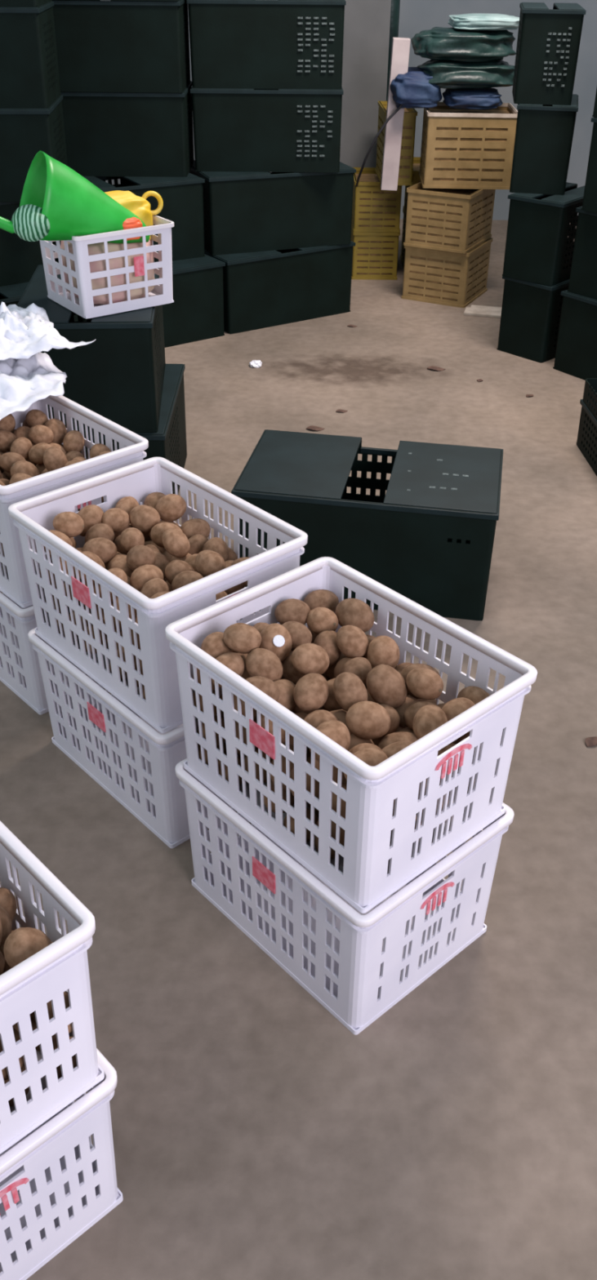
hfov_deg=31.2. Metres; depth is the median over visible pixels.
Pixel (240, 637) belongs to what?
potato
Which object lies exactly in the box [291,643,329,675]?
potato
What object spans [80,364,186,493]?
crate
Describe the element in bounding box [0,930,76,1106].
heap
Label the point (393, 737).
potato
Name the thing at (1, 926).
potato
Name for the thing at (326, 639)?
potato
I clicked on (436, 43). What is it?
tarp
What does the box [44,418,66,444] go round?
potato
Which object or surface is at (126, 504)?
potato
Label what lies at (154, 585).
potato
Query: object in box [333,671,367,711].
potato
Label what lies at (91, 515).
potato
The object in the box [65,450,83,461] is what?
potato
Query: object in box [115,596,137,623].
potato
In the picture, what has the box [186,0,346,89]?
crate
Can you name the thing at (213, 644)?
potato
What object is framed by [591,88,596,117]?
crate
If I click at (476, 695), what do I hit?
potato
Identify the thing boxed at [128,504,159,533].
potato
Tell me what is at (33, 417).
potato
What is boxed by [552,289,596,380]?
crate
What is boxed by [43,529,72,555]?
potato
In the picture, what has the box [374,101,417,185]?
crate
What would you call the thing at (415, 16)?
wall
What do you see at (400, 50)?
post
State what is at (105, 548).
potato
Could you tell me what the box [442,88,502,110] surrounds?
sack
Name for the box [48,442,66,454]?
potato
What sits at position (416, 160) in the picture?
crate
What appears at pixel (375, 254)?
crate
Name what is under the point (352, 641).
potato
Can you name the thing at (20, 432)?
potato
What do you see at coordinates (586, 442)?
crate
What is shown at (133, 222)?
packet
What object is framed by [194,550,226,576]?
potato
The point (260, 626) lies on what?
potato
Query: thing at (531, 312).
crate
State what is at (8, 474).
potato
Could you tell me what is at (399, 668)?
potato
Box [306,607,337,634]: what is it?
potato
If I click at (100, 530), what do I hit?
potato
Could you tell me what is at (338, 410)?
dry leaf
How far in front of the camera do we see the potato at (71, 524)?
2.16 m
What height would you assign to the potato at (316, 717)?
0.060 m
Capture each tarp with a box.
[410,26,515,62]
[417,59,514,88]
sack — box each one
[390,66,442,108]
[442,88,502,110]
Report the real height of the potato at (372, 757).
0.056 m
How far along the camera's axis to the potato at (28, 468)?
2.42 m
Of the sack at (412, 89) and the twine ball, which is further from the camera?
the sack at (412, 89)
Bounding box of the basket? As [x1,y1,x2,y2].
[39,214,173,319]
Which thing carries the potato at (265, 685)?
on the heap at (333, 671)
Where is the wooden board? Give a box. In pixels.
[463,304,501,318]
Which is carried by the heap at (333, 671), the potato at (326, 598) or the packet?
the potato at (326, 598)
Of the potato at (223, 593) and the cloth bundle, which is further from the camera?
the cloth bundle
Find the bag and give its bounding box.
[104,190,153,239]
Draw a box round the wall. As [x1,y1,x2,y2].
[100,0,596,220]
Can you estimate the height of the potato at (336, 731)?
0.061 m
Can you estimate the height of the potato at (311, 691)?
0.055 m
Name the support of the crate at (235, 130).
on the crate at (244, 211)
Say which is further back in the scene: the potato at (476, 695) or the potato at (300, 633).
the potato at (300, 633)
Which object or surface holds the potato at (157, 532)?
on the heap at (148, 540)
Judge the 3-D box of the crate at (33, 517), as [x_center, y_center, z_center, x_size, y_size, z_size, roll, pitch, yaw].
[-0.284,-0.109,2.189,0.384,0.303,0.501,-26,42,-34]
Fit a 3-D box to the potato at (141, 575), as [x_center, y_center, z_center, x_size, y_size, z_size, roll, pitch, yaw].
[-0.291,-0.115,2.055,0.059,0.063,0.072,20,38,26]
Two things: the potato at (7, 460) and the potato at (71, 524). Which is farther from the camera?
the potato at (7, 460)
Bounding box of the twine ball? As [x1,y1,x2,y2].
[11,204,49,241]
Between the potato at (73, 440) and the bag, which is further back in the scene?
the bag
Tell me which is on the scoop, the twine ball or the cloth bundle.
the twine ball
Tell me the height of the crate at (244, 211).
0.332 m
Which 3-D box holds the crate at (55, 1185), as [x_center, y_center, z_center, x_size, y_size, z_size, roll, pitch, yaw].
[-0.546,0.679,1.554,0.384,0.303,0.501,-27,43,-35]
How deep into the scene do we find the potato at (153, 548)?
2.19 m
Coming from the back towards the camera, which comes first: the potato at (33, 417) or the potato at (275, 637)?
the potato at (33, 417)
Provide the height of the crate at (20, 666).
0.303 m
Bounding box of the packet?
[122,217,142,240]
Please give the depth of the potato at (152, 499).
2.32 m
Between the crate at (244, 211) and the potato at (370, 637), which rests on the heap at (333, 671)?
the potato at (370, 637)
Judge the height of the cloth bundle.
0.187 m
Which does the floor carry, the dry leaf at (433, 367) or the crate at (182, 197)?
the dry leaf at (433, 367)
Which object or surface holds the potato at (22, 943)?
on the heap at (4, 966)
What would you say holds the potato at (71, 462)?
on the heap at (42, 468)
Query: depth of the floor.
1.91 m
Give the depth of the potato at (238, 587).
2.08 m
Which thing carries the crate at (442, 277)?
on the floor
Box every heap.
[0,429,103,573]
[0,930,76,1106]
[39,520,261,700]
[192,626,497,857]
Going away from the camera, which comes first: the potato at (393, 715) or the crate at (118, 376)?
the potato at (393, 715)
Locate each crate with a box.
[0,0,52,7]
[0,0,61,108]
[0,94,67,201]
[0,201,43,286]
[0,281,78,320]
[0,395,148,608]
[0,591,90,715]
[0,821,104,1154]
[0,1048,123,1279]
[8,457,307,733]
[17,264,165,434]
[27,628,235,848]
[52,0,190,93]
[52,173,204,262]
[60,80,194,177]
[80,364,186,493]
[83,253,225,347]
[106,0,179,0]
[164,556,537,913]
[174,758,514,1035]
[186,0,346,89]
[188,160,355,255]
[190,86,343,172]
[204,240,355,333]
[231,429,502,621]
[351,167,402,232]
[351,225,399,279]
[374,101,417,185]
[400,208,405,270]
[400,237,492,307]
[403,156,420,215]
[403,182,495,253]
[418,102,517,189]
[496,275,568,363]
[502,182,584,286]
[509,93,577,195]
[511,2,586,105]
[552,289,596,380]
[567,206,596,299]
[576,378,596,475]
[581,117,596,213]
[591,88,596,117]
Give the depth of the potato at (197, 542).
2.19 m
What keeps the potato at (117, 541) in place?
on the heap at (148, 540)
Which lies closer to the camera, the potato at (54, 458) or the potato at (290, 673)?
the potato at (290, 673)
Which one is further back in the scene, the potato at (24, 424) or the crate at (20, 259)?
the crate at (20, 259)
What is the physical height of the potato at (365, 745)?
0.058 m
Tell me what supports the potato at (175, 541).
on the heap at (148, 540)
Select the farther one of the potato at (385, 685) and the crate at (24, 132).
the crate at (24, 132)
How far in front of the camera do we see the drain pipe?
5.96 m
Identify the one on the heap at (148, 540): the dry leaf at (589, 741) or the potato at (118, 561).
the potato at (118, 561)
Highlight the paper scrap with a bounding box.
[248,360,262,368]
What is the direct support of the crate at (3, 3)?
on the crate at (29, 77)
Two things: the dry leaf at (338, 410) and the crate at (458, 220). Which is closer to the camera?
the dry leaf at (338, 410)
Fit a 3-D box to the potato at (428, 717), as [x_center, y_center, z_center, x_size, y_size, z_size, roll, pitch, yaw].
[0.207,0.134,1.681,0.056,0.056,0.071,3,34,4]
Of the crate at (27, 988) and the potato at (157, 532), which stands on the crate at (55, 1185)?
the crate at (27, 988)
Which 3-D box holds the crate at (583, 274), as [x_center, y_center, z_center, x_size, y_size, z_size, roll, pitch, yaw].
[1.491,-1.506,4.228,0.431,0.332,0.700,-24,41,-32]
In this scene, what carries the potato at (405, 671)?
on the heap at (333, 671)
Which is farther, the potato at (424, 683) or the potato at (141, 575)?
the potato at (141, 575)
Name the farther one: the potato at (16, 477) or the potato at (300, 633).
the potato at (16, 477)
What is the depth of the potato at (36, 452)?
2.51 m
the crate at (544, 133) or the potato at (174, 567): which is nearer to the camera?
the potato at (174, 567)
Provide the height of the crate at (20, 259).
0.332 m
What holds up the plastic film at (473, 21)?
on the tarp at (436, 43)
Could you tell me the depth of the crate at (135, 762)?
2.23 m
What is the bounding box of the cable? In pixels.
[355,104,401,186]
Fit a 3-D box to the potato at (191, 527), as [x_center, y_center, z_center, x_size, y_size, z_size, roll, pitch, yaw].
[-0.220,-0.229,2.258,0.067,0.058,0.054,2,34,2]
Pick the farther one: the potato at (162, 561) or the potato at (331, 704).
the potato at (162, 561)
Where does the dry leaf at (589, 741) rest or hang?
on the floor
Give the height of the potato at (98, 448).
0.060 m
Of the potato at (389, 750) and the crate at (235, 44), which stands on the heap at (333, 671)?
the potato at (389, 750)
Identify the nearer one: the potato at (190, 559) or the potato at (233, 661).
the potato at (233, 661)
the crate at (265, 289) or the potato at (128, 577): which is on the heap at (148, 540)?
the potato at (128, 577)
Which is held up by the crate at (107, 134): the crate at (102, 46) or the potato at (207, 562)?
the crate at (102, 46)
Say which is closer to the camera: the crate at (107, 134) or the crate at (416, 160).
the crate at (107, 134)
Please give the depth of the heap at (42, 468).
2.54 m
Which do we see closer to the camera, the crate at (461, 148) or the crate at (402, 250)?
the crate at (461, 148)
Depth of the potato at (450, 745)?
1.68 m
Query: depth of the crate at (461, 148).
5.08 m
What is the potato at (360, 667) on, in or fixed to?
on the heap at (333, 671)
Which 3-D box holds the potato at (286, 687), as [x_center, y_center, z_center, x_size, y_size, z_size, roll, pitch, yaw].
[-0.029,0.094,1.762,0.055,0.060,0.071,20,38,26]
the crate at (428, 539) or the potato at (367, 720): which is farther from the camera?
the crate at (428, 539)
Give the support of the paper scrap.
on the floor
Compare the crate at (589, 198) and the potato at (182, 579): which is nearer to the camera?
the potato at (182, 579)
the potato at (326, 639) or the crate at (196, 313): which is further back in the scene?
the crate at (196, 313)
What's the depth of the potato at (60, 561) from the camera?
2.12 m
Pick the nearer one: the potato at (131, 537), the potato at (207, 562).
the potato at (207, 562)
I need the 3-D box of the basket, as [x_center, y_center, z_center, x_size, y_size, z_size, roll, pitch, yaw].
[-0.550,-1.091,3.072,0.309,0.222,0.279,-21,40,-29]
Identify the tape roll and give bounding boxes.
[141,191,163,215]
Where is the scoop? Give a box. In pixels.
[0,151,149,243]
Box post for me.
[380,37,410,191]
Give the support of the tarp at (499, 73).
on the sack at (467, 99)
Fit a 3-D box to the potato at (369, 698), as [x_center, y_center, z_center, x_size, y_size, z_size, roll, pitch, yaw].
[0.137,0.104,1.824,0.064,0.063,0.056,-19,39,-27]
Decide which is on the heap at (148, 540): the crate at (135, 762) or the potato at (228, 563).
the potato at (228, 563)
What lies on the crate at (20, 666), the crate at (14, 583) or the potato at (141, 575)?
the crate at (14, 583)
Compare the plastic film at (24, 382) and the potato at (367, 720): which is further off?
the plastic film at (24, 382)
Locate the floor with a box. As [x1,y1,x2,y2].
[0,218,596,1279]
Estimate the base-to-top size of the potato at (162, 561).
0.057 m
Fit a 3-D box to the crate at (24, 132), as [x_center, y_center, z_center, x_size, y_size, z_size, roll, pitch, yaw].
[-1.309,-1.983,4.298,0.700,0.332,0.431,-2,34,-3]
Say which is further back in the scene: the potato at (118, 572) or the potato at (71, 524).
the potato at (71, 524)
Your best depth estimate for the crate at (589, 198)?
4.12 m
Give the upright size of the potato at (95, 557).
0.064 m
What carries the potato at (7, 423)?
on the heap at (42, 468)
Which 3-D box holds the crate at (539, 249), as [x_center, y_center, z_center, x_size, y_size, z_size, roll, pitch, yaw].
[1.097,-1.750,4.584,0.260,0.332,0.401,26,41,32]
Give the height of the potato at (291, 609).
0.053 m
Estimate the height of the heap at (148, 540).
0.234 m
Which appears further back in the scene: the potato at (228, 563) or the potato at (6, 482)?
the potato at (6, 482)
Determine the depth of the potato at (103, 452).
2.45 m
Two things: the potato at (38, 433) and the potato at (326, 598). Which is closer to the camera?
the potato at (326, 598)
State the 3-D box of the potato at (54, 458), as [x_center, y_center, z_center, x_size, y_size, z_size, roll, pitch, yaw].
[-0.557,-0.410,2.450,0.056,0.066,0.051,9,35,13]
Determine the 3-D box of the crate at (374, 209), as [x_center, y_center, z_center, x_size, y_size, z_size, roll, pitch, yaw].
[0.413,-2.357,5.712,0.250,0.245,0.400,1,34,0]
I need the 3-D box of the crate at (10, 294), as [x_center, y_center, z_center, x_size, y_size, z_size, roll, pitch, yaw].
[-1.325,-1.315,4.491,0.700,0.332,0.431,-21,39,-28]
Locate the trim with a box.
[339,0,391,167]
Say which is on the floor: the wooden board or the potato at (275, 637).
the wooden board
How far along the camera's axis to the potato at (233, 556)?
2.22 m
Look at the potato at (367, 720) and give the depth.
1.66 m
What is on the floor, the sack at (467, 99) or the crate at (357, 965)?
the crate at (357, 965)
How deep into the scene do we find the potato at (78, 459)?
2.52 m
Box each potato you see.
[0,413,15,431]
[0,429,17,451]
[0,452,25,473]
[0,478,9,485]
[0,887,17,922]
[0,905,12,946]
[0,919,2,944]
[3,927,52,968]
[4,471,11,479]
[8,473,32,484]
[9,460,39,476]
[10,437,32,458]
[13,426,31,442]
[22,419,30,427]
[25,408,48,427]
[25,442,37,466]
[27,424,53,444]
[28,442,51,464]
[43,446,67,471]
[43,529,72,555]
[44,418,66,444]
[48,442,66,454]
[53,511,84,537]
[59,550,82,578]
[62,430,84,452]
[63,460,79,466]
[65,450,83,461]
[71,457,86,462]
[74,551,105,584]
[76,504,103,536]
[82,537,116,563]
[84,523,114,542]
[89,443,111,458]
[97,451,111,456]
[101,507,129,532]
[106,553,133,577]
[107,567,127,595]
[110,575,130,602]
[113,534,127,554]
[115,496,139,515]
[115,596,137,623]
[120,527,144,552]
[126,545,155,570]
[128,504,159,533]
[129,564,164,591]
[140,577,168,598]
[143,492,165,508]
[145,544,160,552]
[150,522,182,547]
[150,591,168,598]
[153,551,169,578]
[155,493,186,521]
[161,528,190,557]
[164,560,194,584]
[171,570,203,591]
[179,518,210,539]
[184,553,205,577]
[188,533,208,554]
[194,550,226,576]
[200,631,231,658]
[202,537,229,561]
[210,652,244,687]
[215,591,227,600]
[222,622,261,653]
[224,560,245,589]
[224,583,242,595]
[227,546,237,560]
[231,556,249,585]
[240,675,279,710]
[245,648,282,681]
[252,622,268,633]
[256,714,291,743]
[258,623,292,662]
[273,679,296,711]
[274,598,310,624]
[280,651,304,684]
[281,621,311,650]
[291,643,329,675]
[293,673,328,711]
[303,589,338,613]
[303,709,338,728]
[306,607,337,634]
[309,720,350,762]
[313,630,341,666]
[322,678,346,711]
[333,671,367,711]
[334,598,373,632]
[335,625,368,658]
[338,657,371,684]
[342,742,381,773]
[343,747,387,780]
[345,701,390,739]
[361,634,374,659]
[365,664,407,708]
[366,635,399,669]
[366,688,375,702]
[377,731,417,749]
[379,703,399,737]
[381,741,412,758]
[395,662,412,673]
[400,663,439,698]
[403,701,441,730]
[405,667,443,700]
[412,704,447,739]
[437,742,459,773]
[441,697,475,733]
[456,685,489,704]
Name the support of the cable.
attached to the post
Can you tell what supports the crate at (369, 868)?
on the crate at (357, 965)
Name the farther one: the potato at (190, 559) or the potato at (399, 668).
the potato at (190, 559)
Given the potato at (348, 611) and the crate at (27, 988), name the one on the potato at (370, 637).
the potato at (348, 611)
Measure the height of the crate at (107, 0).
0.332 m
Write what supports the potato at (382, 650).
on the heap at (333, 671)
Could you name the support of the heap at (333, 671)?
in the crate at (369, 868)
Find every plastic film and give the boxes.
[0,301,95,360]
[0,351,66,420]
[447,13,519,30]
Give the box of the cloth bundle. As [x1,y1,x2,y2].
[60,240,155,304]
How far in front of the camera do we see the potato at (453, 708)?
1.70 m
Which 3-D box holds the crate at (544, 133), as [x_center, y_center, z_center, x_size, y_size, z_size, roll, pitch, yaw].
[1.034,-2.099,4.509,0.240,0.332,0.401,7,34,10]
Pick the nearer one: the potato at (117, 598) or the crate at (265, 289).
the potato at (117, 598)
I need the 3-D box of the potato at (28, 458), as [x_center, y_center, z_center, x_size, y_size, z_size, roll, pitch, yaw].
[-0.660,-0.450,2.610,0.068,0.062,0.062,-6,34,-10]
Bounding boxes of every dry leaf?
[306,425,324,431]
[335,408,347,412]
[426,365,445,370]
[584,736,596,746]
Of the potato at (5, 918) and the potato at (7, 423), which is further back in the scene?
the potato at (7, 423)
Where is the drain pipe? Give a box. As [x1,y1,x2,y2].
[386,0,399,101]
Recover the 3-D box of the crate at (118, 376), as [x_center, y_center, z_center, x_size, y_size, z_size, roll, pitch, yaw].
[-0.627,-0.913,3.308,0.400,0.332,0.621,-2,34,-3]
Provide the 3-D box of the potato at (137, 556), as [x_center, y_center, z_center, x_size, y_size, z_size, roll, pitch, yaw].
[-0.309,-0.159,2.096,0.065,0.059,0.052,21,39,27]
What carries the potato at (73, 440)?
on the heap at (42, 468)
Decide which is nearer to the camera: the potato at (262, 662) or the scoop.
the potato at (262, 662)
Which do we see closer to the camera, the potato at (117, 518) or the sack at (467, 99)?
the potato at (117, 518)
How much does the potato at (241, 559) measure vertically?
0.054 m
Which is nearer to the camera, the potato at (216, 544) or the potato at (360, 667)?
the potato at (360, 667)
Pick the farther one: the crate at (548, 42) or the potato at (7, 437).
the crate at (548, 42)
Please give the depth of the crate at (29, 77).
3.99 m
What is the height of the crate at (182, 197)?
0.332 m
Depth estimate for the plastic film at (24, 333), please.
2.71 m
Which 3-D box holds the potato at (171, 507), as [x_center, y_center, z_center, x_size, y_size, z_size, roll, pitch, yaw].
[-0.274,-0.284,2.295,0.070,0.064,0.056,18,38,25]
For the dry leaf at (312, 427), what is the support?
on the floor
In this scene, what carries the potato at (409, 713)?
on the heap at (333, 671)
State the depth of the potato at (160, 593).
1.92 m
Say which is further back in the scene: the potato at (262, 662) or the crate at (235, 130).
the crate at (235, 130)
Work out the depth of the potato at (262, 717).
1.69 m

